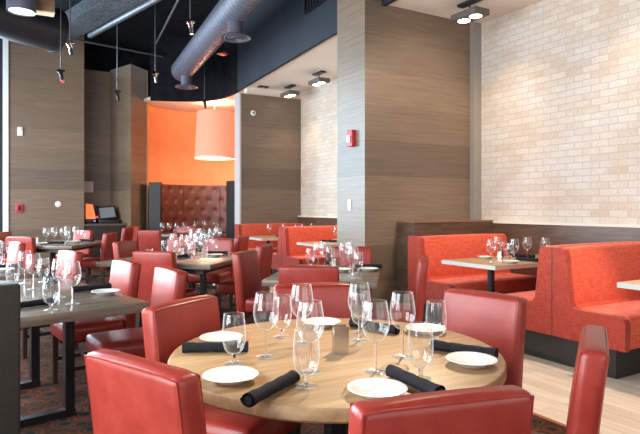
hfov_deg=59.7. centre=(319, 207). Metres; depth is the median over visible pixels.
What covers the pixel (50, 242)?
roll
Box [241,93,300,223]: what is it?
wall
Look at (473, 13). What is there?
ceiling spotlight
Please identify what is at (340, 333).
caddy
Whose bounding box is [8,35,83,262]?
wall
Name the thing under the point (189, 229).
dining chair
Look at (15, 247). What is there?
dining chair
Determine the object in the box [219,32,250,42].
diffuser
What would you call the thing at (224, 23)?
spiral duct
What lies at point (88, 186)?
notice
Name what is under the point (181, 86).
diffuser
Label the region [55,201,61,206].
thermostat
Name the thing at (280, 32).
wall
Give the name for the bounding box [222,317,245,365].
water goblet
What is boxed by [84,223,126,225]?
countertop
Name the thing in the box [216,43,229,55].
smoke detector
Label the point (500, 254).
caddy
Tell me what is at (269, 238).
table
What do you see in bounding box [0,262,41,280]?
dining table
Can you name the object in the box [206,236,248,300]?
dining chair
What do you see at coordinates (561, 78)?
brick wall
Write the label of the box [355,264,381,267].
roll
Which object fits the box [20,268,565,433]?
floor
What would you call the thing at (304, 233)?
cushion
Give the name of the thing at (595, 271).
cushion
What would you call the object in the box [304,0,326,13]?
air vent
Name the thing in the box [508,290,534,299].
seat cushion
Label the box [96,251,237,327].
dining table
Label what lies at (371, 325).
napkin
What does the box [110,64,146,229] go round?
wall column
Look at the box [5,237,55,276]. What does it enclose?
dining chair
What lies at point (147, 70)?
trim
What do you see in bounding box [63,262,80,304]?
wine glass
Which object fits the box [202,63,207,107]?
light
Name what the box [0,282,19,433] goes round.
partition
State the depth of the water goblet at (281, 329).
2.32 m
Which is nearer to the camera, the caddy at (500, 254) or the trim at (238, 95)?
the caddy at (500, 254)
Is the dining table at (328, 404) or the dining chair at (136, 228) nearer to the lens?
the dining table at (328, 404)
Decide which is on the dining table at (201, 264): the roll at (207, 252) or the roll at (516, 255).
the roll at (207, 252)
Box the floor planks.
[198,274,639,433]
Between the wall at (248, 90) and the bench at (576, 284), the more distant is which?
the wall at (248, 90)
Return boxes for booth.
[149,181,234,251]
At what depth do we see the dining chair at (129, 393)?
1.43 m
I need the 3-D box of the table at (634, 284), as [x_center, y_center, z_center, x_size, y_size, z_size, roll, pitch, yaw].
[3.047,0.922,4.153,1.584,0.755,0.748,0,0,-30]
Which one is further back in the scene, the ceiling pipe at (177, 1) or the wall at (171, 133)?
the wall at (171, 133)
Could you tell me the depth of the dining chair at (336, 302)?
2.94 m
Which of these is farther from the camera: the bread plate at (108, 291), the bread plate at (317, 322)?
the bread plate at (108, 291)
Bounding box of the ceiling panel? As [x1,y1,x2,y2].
[36,0,54,16]
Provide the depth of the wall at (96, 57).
13.56 m
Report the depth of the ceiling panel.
8.58 m
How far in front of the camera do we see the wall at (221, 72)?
12.66 m
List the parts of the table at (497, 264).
leg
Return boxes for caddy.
[181,246,187,254]
[332,256,338,266]
[332,324,348,354]
[497,249,503,258]
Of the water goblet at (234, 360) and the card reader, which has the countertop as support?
the card reader
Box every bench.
[235,223,302,273]
[271,226,336,274]
[408,234,536,324]
[508,241,639,378]
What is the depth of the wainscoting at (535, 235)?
6.53 m
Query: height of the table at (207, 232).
0.760 m
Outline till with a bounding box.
[97,206,118,223]
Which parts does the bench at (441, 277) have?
panel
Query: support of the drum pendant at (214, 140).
hanging from the ceiling at (298, 71)
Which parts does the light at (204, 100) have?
rod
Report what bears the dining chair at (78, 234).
on the floor
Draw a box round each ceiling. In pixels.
[55,0,218,51]
[144,0,541,112]
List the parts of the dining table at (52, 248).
leg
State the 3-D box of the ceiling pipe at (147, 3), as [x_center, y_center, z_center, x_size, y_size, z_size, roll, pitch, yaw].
[-3.473,-3.420,9.967,0.110,0.110,3.148,0,0,-44]
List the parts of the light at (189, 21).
rod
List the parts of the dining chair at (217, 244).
seat, backrest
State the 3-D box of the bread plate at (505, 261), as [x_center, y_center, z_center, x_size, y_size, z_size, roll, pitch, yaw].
[1.868,0.532,5.472,0.174,0.024,0.174,0,0,20]
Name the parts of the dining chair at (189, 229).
backrest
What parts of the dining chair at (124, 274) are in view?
leg, seat, backrest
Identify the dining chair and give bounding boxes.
[0,232,37,262]
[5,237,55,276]
[7,241,25,267]
[20,250,83,358]
[50,259,140,384]
[56,230,93,280]
[81,233,117,284]
[84,349,206,433]
[86,266,187,409]
[100,227,133,251]
[112,240,137,258]
[128,226,140,250]
[132,251,197,327]
[138,230,161,250]
[141,295,300,433]
[166,226,195,249]
[166,237,197,288]
[172,232,187,237]
[188,238,233,303]
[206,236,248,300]
[216,244,273,322]
[231,250,272,325]
[273,282,352,433]
[278,265,339,283]
[331,246,371,318]
[348,385,533,433]
[361,256,427,323]
[442,288,526,387]
[531,325,608,433]
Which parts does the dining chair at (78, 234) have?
backrest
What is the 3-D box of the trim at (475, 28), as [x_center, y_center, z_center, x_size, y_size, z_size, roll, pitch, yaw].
[2.077,-1.145,7.430,0.150,2.610,0.070,0,0,-30]
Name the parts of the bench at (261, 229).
panel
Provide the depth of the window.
11.28 m
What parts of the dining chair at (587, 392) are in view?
backrest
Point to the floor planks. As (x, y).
(550, 383)
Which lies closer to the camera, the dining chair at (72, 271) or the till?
the dining chair at (72, 271)
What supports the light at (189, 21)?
hanging from the ceiling at (134, 33)
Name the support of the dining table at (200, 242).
on the floor
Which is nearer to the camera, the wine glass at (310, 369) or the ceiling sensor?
the wine glass at (310, 369)
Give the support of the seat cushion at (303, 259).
on the bench at (289, 252)
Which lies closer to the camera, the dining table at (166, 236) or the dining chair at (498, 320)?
the dining chair at (498, 320)
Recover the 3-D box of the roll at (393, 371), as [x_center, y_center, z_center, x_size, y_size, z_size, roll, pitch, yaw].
[0.283,0.519,1.672,0.050,0.040,0.240,0,0,-28]
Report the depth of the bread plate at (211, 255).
6.13 m
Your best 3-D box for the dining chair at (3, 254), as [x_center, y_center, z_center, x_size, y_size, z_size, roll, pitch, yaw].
[-5.021,0.852,9.227,0.543,0.897,0.443,0,0,0]
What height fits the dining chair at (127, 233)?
0.897 m
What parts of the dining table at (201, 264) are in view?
leg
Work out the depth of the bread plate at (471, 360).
1.93 m
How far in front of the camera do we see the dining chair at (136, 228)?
11.98 m
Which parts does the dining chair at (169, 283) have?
leg, seat, backrest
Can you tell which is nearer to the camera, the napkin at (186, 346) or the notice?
the napkin at (186, 346)
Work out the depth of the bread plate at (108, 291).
3.48 m
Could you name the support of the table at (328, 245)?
on the floor planks
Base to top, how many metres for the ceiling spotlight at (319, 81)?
0.209 m
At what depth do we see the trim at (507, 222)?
6.33 m
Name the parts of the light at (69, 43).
rod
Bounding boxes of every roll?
[0,263,18,267]
[20,297,53,308]
[43,275,58,282]
[47,241,63,243]
[71,283,111,291]
[79,239,93,241]
[177,253,190,258]
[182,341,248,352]
[206,251,227,253]
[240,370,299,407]
[321,240,336,241]
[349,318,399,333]
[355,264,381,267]
[385,364,445,391]
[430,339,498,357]
[512,253,534,257]
[516,257,537,261]
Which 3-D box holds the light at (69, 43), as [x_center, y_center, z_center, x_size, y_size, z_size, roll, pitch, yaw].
[-3.748,-3.098,8.373,0.132,1.604,0.123,0,0,-30]
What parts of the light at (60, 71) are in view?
rod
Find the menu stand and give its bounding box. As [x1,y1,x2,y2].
[85,204,95,223]
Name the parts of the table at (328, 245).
leg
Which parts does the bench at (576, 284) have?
panel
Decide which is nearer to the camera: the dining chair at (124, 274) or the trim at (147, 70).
the dining chair at (124, 274)
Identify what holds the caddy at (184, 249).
on the dining table at (201, 264)
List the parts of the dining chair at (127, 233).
backrest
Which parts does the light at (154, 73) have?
rod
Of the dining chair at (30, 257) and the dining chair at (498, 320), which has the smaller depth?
the dining chair at (498, 320)
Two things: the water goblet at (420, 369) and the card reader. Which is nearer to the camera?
the water goblet at (420, 369)
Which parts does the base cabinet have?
door, door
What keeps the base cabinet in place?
on the floor
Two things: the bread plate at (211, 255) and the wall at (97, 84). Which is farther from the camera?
the wall at (97, 84)
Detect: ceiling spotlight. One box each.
[280,84,299,97]
[308,70,329,85]
[451,0,489,24]
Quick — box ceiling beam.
[65,0,145,41]
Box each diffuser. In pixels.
[8,7,33,14]
[175,84,197,89]
[198,157,225,158]
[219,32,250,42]
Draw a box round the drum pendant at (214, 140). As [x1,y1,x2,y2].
[194,102,234,159]
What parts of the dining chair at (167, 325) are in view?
backrest, seat, leg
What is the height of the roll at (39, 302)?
0.040 m
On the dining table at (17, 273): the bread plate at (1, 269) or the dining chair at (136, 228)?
the bread plate at (1, 269)
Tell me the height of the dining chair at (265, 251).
0.897 m
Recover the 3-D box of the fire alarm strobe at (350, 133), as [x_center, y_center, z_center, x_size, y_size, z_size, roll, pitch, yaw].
[0.371,-0.840,6.781,0.075,0.200,0.110,0,0,-30]
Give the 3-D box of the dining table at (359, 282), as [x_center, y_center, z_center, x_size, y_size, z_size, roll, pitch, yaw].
[0.074,0.920,4.669,0.850,0.760,1.200,0,0,8]
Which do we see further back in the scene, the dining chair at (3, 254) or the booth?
the booth
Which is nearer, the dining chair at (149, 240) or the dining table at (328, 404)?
the dining table at (328, 404)
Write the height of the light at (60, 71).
1.821 m
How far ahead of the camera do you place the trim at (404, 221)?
6.87 m
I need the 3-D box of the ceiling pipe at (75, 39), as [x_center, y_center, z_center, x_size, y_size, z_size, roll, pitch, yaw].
[-4.848,-3.420,11.484,3.482,0.044,0.044,0,0,-42]
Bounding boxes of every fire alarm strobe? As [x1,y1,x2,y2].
[17,127,22,135]
[347,130,354,146]
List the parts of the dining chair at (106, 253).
leg, seat, leg, backrest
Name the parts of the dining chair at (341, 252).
seat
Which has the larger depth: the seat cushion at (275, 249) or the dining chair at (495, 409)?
the seat cushion at (275, 249)
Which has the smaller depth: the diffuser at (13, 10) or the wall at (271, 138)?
the diffuser at (13, 10)
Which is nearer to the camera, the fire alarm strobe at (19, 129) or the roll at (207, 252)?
the roll at (207, 252)
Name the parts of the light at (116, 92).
rod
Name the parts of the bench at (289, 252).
panel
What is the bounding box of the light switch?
[348,200,350,209]
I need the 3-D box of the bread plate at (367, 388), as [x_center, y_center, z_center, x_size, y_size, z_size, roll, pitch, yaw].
[0.165,0.527,1.604,0.174,0.024,0.174,0,0,-30]
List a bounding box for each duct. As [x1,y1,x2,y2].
[0,0,68,52]
[171,0,262,89]
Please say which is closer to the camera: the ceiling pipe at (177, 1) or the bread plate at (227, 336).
the bread plate at (227, 336)
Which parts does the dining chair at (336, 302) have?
backrest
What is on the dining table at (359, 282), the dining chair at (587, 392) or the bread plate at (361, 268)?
the bread plate at (361, 268)
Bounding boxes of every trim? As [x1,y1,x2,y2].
[147,70,147,229]
[196,283,565,426]
[235,92,240,223]
[298,215,639,227]
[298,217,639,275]
[397,220,493,222]
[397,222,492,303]
[470,22,481,219]
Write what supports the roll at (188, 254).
on the dining table at (201, 264)
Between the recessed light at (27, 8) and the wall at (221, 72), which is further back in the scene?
the wall at (221, 72)
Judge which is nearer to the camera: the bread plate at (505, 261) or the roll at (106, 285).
the roll at (106, 285)
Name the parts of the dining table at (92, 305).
leg, leg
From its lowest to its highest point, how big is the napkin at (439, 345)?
0.040 m
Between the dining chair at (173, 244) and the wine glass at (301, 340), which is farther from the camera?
the dining chair at (173, 244)
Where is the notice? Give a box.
[84,181,92,191]
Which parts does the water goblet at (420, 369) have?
stem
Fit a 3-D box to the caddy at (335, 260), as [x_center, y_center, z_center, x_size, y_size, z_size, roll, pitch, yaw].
[0.139,0.489,4.989,0.044,0.100,0.054,0,0,40]
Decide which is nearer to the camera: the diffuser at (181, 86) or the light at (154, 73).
the light at (154, 73)
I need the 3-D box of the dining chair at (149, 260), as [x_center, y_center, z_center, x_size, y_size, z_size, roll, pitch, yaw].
[-1.492,0.852,5.424,0.443,0.897,0.543,0,0,14]
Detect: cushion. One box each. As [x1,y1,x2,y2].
[241,223,302,246]
[248,247,277,252]
[287,226,336,254]
[292,255,325,264]
[422,234,507,276]
[430,273,536,293]
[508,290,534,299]
[551,241,639,246]
[565,242,639,303]
[580,300,639,336]
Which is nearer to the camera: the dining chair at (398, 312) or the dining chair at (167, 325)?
the dining chair at (167, 325)
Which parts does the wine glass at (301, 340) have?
stem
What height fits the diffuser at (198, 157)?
0.010 m
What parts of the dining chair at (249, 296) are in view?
leg, backrest, leg, seat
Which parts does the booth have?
tufted panel, seat, tufted panel, tufted panel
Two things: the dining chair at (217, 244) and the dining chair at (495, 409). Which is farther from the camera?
the dining chair at (217, 244)
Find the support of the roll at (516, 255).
on the table at (497, 264)
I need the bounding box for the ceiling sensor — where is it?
[257,85,268,88]
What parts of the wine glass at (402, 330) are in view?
stem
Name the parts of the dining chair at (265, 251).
leg, seat, leg, backrest, leg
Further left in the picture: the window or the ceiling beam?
the window
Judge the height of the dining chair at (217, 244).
0.897 m
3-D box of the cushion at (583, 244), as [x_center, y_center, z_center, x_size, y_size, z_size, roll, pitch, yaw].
[2.554,0.572,5.123,1.470,0.502,0.131,0,0,-30]
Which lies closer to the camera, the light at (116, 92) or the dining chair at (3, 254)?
the dining chair at (3, 254)
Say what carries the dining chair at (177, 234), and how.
on the floor
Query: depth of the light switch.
6.85 m
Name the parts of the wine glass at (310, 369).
stem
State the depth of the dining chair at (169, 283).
3.55 m
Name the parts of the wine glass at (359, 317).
stem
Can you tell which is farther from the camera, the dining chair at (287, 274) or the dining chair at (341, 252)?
the dining chair at (341, 252)
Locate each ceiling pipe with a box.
[67,37,162,57]
[88,0,160,37]
[156,0,178,43]
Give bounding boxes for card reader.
[95,206,98,222]
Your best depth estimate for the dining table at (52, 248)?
8.14 m
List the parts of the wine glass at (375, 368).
stem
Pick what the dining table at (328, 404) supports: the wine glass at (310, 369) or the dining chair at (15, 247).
the wine glass at (310, 369)
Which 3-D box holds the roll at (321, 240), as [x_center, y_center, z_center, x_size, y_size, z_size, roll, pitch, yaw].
[0.143,0.524,8.726,0.240,0.040,0.050,0,0,-3]
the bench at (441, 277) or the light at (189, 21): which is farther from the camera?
the light at (189, 21)
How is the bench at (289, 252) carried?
on the floor planks
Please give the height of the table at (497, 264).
0.755 m
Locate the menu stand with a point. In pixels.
(90, 214)
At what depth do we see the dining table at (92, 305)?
3.38 m
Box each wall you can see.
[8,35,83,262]
[84,44,149,96]
[84,69,110,222]
[148,91,243,229]
[150,35,238,101]
[238,0,396,90]
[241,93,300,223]
[244,87,299,99]
[300,0,639,223]
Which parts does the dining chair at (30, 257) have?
backrest, seat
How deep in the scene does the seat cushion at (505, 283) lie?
6.31 m
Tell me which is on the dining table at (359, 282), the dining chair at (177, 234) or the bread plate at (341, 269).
the bread plate at (341, 269)
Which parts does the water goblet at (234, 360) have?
stem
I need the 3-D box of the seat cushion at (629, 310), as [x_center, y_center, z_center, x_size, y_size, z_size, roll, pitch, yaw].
[2.812,0.889,4.673,1.470,0.177,0.440,0,0,-30]
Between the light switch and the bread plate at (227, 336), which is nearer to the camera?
the bread plate at (227, 336)
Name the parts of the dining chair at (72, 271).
leg, backrest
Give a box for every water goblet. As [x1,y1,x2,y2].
[42,278,54,310]
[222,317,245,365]
[272,297,291,337]
[293,329,319,388]
[408,323,432,380]
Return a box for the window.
[0,38,7,231]
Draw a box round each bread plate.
[0,268,14,271]
[91,288,120,294]
[199,331,242,341]
[202,366,258,385]
[207,254,222,256]
[303,317,340,327]
[338,267,351,271]
[347,378,407,398]
[359,267,377,270]
[405,323,445,334]
[446,351,497,368]
[478,255,493,258]
[501,260,518,262]
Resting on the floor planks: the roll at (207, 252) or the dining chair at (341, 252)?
the dining chair at (341, 252)
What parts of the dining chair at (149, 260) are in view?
leg, backrest, seat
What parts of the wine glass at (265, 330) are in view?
stem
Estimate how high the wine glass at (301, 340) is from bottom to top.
0.233 m
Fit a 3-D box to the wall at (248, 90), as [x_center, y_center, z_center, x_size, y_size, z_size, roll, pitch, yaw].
[-0.948,-2.375,11.747,1.330,0.150,0.170,0,0,-30]
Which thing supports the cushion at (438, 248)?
on the bench at (441, 277)
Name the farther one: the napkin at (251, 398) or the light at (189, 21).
the light at (189, 21)
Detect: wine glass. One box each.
[51,262,67,297]
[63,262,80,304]
[253,308,278,358]
[290,287,313,344]
[296,302,323,374]
[348,288,370,341]
[362,301,389,373]
[390,297,414,358]
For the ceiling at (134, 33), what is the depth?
11.83 m
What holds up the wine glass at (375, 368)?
on the dining table at (328, 404)
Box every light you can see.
[6,0,35,16]
[57,0,64,81]
[66,0,74,54]
[114,16,120,100]
[152,4,158,82]
[186,0,194,34]
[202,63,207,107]
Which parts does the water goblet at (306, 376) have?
stem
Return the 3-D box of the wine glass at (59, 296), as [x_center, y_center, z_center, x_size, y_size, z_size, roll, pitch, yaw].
[-1.565,0.423,3.356,0.092,0.233,0.092,0,0,18]
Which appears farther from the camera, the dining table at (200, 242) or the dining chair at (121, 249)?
the dining table at (200, 242)
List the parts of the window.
frame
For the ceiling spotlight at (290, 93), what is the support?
attached to the ceiling at (298, 71)
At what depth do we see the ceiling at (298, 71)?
9.49 m
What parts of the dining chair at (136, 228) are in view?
backrest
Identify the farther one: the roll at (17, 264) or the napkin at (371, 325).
the roll at (17, 264)
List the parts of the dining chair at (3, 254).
backrest, seat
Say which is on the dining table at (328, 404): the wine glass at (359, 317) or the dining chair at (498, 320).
the wine glass at (359, 317)
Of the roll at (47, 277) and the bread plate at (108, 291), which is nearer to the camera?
the bread plate at (108, 291)
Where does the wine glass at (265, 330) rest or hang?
on the dining table at (328, 404)
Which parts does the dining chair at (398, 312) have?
seat, backrest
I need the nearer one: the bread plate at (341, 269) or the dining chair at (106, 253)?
the bread plate at (341, 269)
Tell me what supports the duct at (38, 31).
attached to the wall
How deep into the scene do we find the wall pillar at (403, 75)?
6.92 m
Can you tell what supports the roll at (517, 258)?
on the table at (497, 264)
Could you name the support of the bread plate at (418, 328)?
on the dining table at (328, 404)
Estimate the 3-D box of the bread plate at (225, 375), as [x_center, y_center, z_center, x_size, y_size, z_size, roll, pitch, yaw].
[-0.277,0.527,1.731,0.174,0.024,0.174,0,0,-30]
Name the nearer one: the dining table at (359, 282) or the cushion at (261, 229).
the dining table at (359, 282)
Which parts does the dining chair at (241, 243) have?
backrest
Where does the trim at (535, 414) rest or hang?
attached to the floor
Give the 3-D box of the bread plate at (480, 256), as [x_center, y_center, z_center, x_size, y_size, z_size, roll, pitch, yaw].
[1.768,0.532,5.968,0.174,0.024,0.174,0,0,2]
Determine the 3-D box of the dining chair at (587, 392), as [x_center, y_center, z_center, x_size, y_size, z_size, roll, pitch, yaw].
[0.662,0.852,1.874,0.543,0.897,0.443,0,0,26]
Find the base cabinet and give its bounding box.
[84,223,126,256]
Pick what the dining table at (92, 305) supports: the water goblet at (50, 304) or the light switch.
the water goblet at (50, 304)
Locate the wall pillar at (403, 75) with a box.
[337,0,469,315]
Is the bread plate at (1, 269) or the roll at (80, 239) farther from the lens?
the roll at (80, 239)
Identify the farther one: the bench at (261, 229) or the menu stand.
the menu stand
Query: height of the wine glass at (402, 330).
0.233 m
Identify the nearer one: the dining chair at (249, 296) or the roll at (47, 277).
the roll at (47, 277)
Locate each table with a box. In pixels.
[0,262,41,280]
[0,276,148,427]
[36,240,101,275]
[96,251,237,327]
[161,233,204,239]
[168,318,506,433]
[195,230,225,237]
[196,240,214,289]
[249,235,277,243]
[262,264,381,293]
[297,241,336,264]
[442,254,538,291]
[617,280,639,289]
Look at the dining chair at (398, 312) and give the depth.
4.38 m
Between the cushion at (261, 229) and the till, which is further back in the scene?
the till

